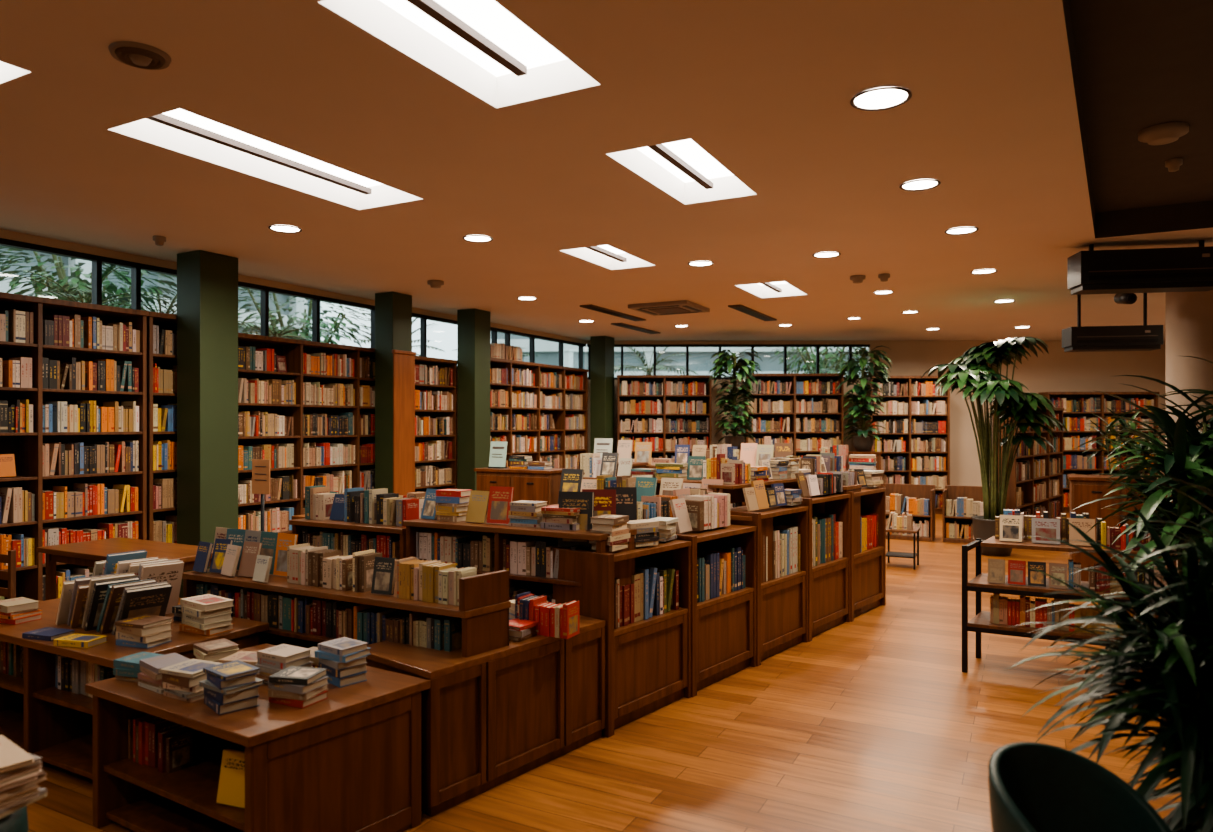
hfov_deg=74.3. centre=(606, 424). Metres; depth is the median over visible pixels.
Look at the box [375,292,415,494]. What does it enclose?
column
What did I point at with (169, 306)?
palm
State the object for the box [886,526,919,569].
side table
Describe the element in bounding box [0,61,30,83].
ceiling light
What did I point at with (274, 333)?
palm
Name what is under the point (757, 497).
books
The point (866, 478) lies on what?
books
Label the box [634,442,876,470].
books
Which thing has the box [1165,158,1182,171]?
smoke detector
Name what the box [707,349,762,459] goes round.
potted plant
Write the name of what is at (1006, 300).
recessed light
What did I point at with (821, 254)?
recessed light
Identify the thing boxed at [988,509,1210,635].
books
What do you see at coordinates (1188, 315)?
round column
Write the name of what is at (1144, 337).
air conditioner
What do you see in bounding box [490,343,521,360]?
books
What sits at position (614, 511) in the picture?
books
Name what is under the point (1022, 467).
books
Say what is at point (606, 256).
ceiling light
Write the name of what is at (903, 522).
books
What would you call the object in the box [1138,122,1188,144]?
smoke detector
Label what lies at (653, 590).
books
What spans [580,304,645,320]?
ceiling vent
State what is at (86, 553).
table
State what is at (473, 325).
column
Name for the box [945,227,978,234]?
recessed light
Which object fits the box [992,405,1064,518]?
bookcase
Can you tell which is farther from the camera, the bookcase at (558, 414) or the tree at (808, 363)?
the tree at (808, 363)
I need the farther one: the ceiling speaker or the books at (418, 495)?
the books at (418, 495)
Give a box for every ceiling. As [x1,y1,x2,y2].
[0,0,1212,340]
[1062,0,1212,237]
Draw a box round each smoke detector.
[153,236,165,245]
[427,280,443,287]
[850,275,864,283]
[878,273,889,281]
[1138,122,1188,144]
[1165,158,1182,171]
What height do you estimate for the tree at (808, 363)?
5.125 m
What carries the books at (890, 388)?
in the bookcase at (907, 473)
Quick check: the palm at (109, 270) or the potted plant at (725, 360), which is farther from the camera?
the potted plant at (725, 360)
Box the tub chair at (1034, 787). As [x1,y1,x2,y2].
[988,742,1171,831]
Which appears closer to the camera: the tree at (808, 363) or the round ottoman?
the round ottoman
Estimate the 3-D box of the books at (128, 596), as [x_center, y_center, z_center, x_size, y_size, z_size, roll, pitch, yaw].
[-2.489,0.954,3.999,1.397,0.563,0.752,0,0,34]
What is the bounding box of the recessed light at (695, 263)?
[688,261,713,266]
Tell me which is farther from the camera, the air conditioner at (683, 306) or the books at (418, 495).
the air conditioner at (683, 306)
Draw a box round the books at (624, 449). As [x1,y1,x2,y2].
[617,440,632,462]
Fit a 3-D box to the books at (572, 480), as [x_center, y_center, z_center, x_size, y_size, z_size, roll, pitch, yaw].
[0.224,0.475,5.879,1.332,0.269,0.151,0,0,27]
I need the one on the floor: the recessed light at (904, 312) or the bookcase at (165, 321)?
the bookcase at (165, 321)
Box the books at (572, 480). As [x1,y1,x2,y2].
[558,469,722,503]
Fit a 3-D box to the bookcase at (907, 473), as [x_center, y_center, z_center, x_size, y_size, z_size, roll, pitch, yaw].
[5.430,0.360,14.441,1.444,2.480,0.318,0,0,0]
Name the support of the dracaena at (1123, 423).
on the floor
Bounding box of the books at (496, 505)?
[421,486,580,530]
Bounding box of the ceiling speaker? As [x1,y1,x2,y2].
[108,41,170,69]
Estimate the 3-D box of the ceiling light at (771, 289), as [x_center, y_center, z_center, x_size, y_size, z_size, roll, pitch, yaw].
[1.970,-1.688,9.500,0.610,0.174,1.080,0,0,28]
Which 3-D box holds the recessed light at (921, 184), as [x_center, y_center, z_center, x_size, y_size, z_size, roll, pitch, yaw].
[2.080,-1.593,5.310,0.256,0.013,0.256,0,0,0]
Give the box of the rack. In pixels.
[962,536,1177,672]
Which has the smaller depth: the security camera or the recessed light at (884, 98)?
the recessed light at (884, 98)
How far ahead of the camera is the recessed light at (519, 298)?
10.09 m
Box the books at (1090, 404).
[1050,397,1153,506]
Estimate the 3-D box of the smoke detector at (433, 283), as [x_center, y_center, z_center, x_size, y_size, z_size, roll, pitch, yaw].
[-1.900,-1.562,8.900,0.180,0.074,0.180,0,0,0]
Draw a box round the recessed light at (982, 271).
[970,269,996,273]
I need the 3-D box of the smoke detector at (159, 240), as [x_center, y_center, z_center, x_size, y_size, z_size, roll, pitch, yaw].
[-3.800,-1.562,6.800,0.100,0.074,0.100,0,0,0]
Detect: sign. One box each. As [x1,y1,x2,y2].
[488,441,506,467]
[594,438,612,457]
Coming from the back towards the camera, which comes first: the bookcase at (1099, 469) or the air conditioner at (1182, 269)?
the bookcase at (1099, 469)
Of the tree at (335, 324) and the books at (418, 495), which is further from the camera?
the tree at (335, 324)
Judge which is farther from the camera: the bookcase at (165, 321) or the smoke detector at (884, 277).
the smoke detector at (884, 277)
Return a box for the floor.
[27,513,1180,831]
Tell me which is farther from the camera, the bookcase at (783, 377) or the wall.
the wall
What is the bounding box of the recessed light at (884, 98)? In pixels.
[850,87,911,110]
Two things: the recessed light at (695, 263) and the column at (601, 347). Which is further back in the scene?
the column at (601, 347)
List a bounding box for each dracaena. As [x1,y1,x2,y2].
[1082,407,1160,475]
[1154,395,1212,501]
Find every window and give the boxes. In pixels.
[0,238,585,368]
[587,344,869,379]
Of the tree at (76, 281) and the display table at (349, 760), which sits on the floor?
the display table at (349, 760)
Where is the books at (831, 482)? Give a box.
[795,471,842,496]
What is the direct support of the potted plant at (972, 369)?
on the floor
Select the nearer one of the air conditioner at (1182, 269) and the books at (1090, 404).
the air conditioner at (1182, 269)
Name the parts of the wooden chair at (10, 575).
backrest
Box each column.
[177,250,237,597]
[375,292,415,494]
[457,309,489,490]
[590,336,613,452]
[1165,290,1212,566]
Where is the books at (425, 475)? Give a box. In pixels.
[415,364,452,491]
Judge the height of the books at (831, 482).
0.181 m
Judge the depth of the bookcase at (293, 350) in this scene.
8.84 m
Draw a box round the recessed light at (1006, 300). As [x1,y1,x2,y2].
[994,299,1014,302]
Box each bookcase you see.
[0,292,148,600]
[147,311,176,540]
[182,464,885,816]
[238,333,374,533]
[415,356,456,491]
[490,357,588,467]
[617,375,711,458]
[744,373,844,455]
[865,376,949,513]
[884,483,934,541]
[943,485,998,543]
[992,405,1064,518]
[1038,392,1158,512]
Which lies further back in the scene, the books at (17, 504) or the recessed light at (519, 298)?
the recessed light at (519, 298)
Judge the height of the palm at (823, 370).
3.264 m
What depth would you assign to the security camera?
7.74 m
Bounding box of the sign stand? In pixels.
[252,459,269,530]
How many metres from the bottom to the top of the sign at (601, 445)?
0.256 m
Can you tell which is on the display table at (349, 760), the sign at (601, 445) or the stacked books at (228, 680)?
the stacked books at (228, 680)
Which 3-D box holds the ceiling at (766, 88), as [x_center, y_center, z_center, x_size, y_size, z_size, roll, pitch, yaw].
[1.063,-1.600,6.585,21.073,0.001,17.170,0,0,0]
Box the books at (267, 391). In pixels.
[238,346,374,531]
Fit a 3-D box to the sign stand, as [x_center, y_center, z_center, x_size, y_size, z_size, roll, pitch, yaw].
[-2.300,0.915,5.350,0.280,1.370,0.280,0,0,0]
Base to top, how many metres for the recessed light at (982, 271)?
0.013 m
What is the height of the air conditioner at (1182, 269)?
0.419 m
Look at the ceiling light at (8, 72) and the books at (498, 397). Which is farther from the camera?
the books at (498, 397)
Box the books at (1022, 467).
[1016,413,1059,518]
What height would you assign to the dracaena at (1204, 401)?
1.845 m
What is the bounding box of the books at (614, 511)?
[558,487,678,551]
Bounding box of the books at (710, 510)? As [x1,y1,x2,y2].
[669,493,729,532]
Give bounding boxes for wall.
[588,341,1164,485]
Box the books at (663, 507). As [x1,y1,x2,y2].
[641,488,712,529]
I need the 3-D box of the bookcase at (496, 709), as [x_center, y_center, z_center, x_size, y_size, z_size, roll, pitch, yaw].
[0.129,1.008,6.071,2.787,1.185,5.660,0,0,33]
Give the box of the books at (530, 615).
[509,591,578,641]
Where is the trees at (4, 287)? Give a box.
[0,245,328,338]
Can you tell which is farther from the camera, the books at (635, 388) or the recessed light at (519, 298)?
the books at (635, 388)
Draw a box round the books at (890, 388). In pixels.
[872,381,946,507]
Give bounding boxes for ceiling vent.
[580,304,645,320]
[611,323,659,333]
[728,304,776,320]
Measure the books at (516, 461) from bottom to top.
0.131 m
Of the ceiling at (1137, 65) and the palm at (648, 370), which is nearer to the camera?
the ceiling at (1137, 65)
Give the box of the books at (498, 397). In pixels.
[490,368,584,468]
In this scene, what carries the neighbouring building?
on the ground
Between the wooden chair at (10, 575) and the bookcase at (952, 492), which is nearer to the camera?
the wooden chair at (10, 575)
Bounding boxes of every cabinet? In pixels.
[474,467,565,504]
[616,462,647,476]
[1067,474,1176,580]
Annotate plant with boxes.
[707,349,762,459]
[835,346,891,469]
[919,337,1068,556]
[1006,474,1212,831]
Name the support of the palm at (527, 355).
on the ground
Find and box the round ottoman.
[0,806,27,831]
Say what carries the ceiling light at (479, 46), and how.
attached to the ceiling at (766, 88)
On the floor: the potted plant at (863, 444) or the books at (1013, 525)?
the potted plant at (863, 444)
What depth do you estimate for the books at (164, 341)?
7.43 m
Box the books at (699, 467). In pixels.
[577,453,799,479]
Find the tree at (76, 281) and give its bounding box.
[0,246,176,309]
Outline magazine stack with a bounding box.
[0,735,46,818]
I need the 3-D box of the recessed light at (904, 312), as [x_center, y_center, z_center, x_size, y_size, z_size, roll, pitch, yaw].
[4.290,-1.593,11.300,0.236,0.013,0.236,0,0,0]
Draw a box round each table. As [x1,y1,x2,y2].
[0,598,268,779]
[36,537,212,599]
[85,643,429,831]
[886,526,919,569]
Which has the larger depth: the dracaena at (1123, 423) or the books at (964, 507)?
the books at (964, 507)
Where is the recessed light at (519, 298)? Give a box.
[517,297,536,300]
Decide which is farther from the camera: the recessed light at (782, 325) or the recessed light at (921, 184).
the recessed light at (782, 325)
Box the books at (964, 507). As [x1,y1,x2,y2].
[946,497,983,538]
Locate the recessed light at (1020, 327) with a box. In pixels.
[1014,326,1030,328]
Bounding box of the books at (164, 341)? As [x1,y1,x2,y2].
[153,325,176,542]
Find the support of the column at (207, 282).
on the floor
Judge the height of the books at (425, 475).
2.288 m
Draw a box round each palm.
[0,265,173,310]
[85,263,242,325]
[238,303,345,340]
[342,316,444,355]
[452,339,537,357]
[614,347,697,374]
[781,348,867,375]
[1071,356,1212,591]
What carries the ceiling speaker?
attached to the ceiling at (766, 88)
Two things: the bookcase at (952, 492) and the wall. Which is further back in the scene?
the wall
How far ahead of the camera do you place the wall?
15.17 m
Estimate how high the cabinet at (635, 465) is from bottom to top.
1.200 m
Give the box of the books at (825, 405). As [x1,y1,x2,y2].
[748,379,840,458]
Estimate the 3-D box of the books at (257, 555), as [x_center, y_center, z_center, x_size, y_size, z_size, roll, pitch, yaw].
[-1.434,0.687,3.991,1.862,0.224,0.218,0,0,30]
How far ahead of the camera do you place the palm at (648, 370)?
16.91 m
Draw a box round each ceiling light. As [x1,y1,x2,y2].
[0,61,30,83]
[107,108,421,209]
[318,0,600,107]
[559,245,655,269]
[606,139,756,204]
[735,281,806,297]
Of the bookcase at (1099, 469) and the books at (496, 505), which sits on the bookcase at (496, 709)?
the books at (496, 505)
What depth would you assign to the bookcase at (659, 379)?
14.73 m
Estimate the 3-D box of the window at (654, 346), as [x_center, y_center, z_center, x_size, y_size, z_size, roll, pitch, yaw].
[2.314,-1.195,15.220,5.373,0.670,0.080,0,0,0]
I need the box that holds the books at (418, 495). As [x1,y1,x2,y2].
[330,491,425,518]
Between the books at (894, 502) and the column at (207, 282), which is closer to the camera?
the column at (207, 282)
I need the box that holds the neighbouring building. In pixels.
[490,331,867,376]
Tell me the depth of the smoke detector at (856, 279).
8.55 m
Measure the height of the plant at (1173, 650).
1.464 m
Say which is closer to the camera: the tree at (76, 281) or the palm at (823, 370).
the tree at (76, 281)
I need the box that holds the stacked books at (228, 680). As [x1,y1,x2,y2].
[113,637,370,714]
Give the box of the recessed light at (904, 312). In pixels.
[901,311,918,313]
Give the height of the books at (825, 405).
2.308 m
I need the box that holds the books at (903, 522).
[887,512,912,529]
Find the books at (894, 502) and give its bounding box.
[886,493,929,536]
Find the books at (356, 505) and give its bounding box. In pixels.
[305,485,418,525]
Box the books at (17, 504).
[0,309,139,600]
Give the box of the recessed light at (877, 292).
[873,291,892,294]
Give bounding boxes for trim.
[0,229,586,343]
[587,341,869,343]
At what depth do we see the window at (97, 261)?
8.85 m
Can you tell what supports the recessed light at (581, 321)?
in the ceiling at (766, 88)
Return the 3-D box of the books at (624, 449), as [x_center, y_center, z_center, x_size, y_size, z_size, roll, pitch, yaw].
[0.190,0.279,8.476,0.160,0.239,0.070,0,0,28]
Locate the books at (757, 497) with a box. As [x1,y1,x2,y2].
[743,480,802,510]
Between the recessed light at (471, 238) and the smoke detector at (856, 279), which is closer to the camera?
the recessed light at (471, 238)
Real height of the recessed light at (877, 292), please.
0.013 m
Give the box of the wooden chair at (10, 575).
[0,550,41,600]
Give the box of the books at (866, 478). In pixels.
[839,469,882,486]
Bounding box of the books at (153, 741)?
[128,714,244,807]
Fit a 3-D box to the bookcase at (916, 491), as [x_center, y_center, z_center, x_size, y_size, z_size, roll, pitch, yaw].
[4.253,1.225,11.313,0.700,0.750,0.400,0,0,28]
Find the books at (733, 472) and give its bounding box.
[721,453,843,484]
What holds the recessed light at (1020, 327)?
in the ceiling at (766, 88)
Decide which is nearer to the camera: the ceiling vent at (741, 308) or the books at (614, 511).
the books at (614, 511)
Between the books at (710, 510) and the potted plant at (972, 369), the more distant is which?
the potted plant at (972, 369)
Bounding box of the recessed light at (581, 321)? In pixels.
[578,320,594,322]
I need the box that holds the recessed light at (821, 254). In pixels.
[812,252,840,257]
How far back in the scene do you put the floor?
4.02 m
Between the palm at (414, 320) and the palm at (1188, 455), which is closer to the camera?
the palm at (1188, 455)
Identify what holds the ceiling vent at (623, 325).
in the ceiling at (766, 88)
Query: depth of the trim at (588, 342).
15.17 m
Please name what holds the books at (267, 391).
in the bookcase at (293, 350)
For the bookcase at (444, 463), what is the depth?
11.13 m
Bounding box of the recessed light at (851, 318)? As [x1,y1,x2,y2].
[847,317,860,319]
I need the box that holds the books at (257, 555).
[192,527,476,604]
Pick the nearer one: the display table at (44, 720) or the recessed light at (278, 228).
the display table at (44, 720)
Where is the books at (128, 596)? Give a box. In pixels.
[0,550,233,697]
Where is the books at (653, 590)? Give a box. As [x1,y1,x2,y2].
[196,490,877,651]
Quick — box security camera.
[1114,293,1136,303]
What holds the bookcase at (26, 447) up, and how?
on the floor
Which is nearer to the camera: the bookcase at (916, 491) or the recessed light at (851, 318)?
the bookcase at (916, 491)
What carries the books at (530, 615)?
on the bookcase at (496, 709)
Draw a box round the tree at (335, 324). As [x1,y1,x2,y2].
[238,287,370,346]
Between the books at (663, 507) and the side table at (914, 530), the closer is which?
the books at (663, 507)
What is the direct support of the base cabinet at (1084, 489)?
on the floor
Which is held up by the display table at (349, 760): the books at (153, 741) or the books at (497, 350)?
the books at (153, 741)
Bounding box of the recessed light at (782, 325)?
[778,324,792,326]
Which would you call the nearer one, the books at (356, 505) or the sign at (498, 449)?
the books at (356, 505)
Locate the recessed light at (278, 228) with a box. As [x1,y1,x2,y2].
[268,225,301,232]
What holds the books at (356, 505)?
on the bookcase at (496, 709)
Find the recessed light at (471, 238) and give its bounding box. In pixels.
[463,235,492,242]
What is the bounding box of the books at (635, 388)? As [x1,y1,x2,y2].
[620,381,707,463]
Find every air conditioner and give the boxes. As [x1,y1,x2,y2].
[628,300,709,315]
[1062,293,1162,351]
[1067,240,1212,294]
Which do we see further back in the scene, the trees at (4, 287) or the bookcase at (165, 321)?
the trees at (4, 287)
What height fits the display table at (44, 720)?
0.620 m
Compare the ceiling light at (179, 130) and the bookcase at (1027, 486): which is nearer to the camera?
the ceiling light at (179, 130)
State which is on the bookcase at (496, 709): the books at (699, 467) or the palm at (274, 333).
the books at (699, 467)
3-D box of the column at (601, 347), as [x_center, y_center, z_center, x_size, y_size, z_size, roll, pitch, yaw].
[-0.072,0.001,14.550,0.321,3.198,0.380,0,0,28]
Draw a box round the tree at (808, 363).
[769,347,867,375]
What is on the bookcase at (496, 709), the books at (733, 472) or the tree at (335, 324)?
the books at (733, 472)
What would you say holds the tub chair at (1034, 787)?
on the floor
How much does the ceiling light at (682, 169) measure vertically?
0.174 m
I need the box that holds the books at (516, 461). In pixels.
[509,455,552,469]
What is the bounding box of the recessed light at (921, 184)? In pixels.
[899,179,940,190]
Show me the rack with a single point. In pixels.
(980, 623)
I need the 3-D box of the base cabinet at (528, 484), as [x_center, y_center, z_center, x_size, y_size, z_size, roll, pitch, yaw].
[-0.859,1.025,8.266,0.940,1.150,0.440,0,0,28]

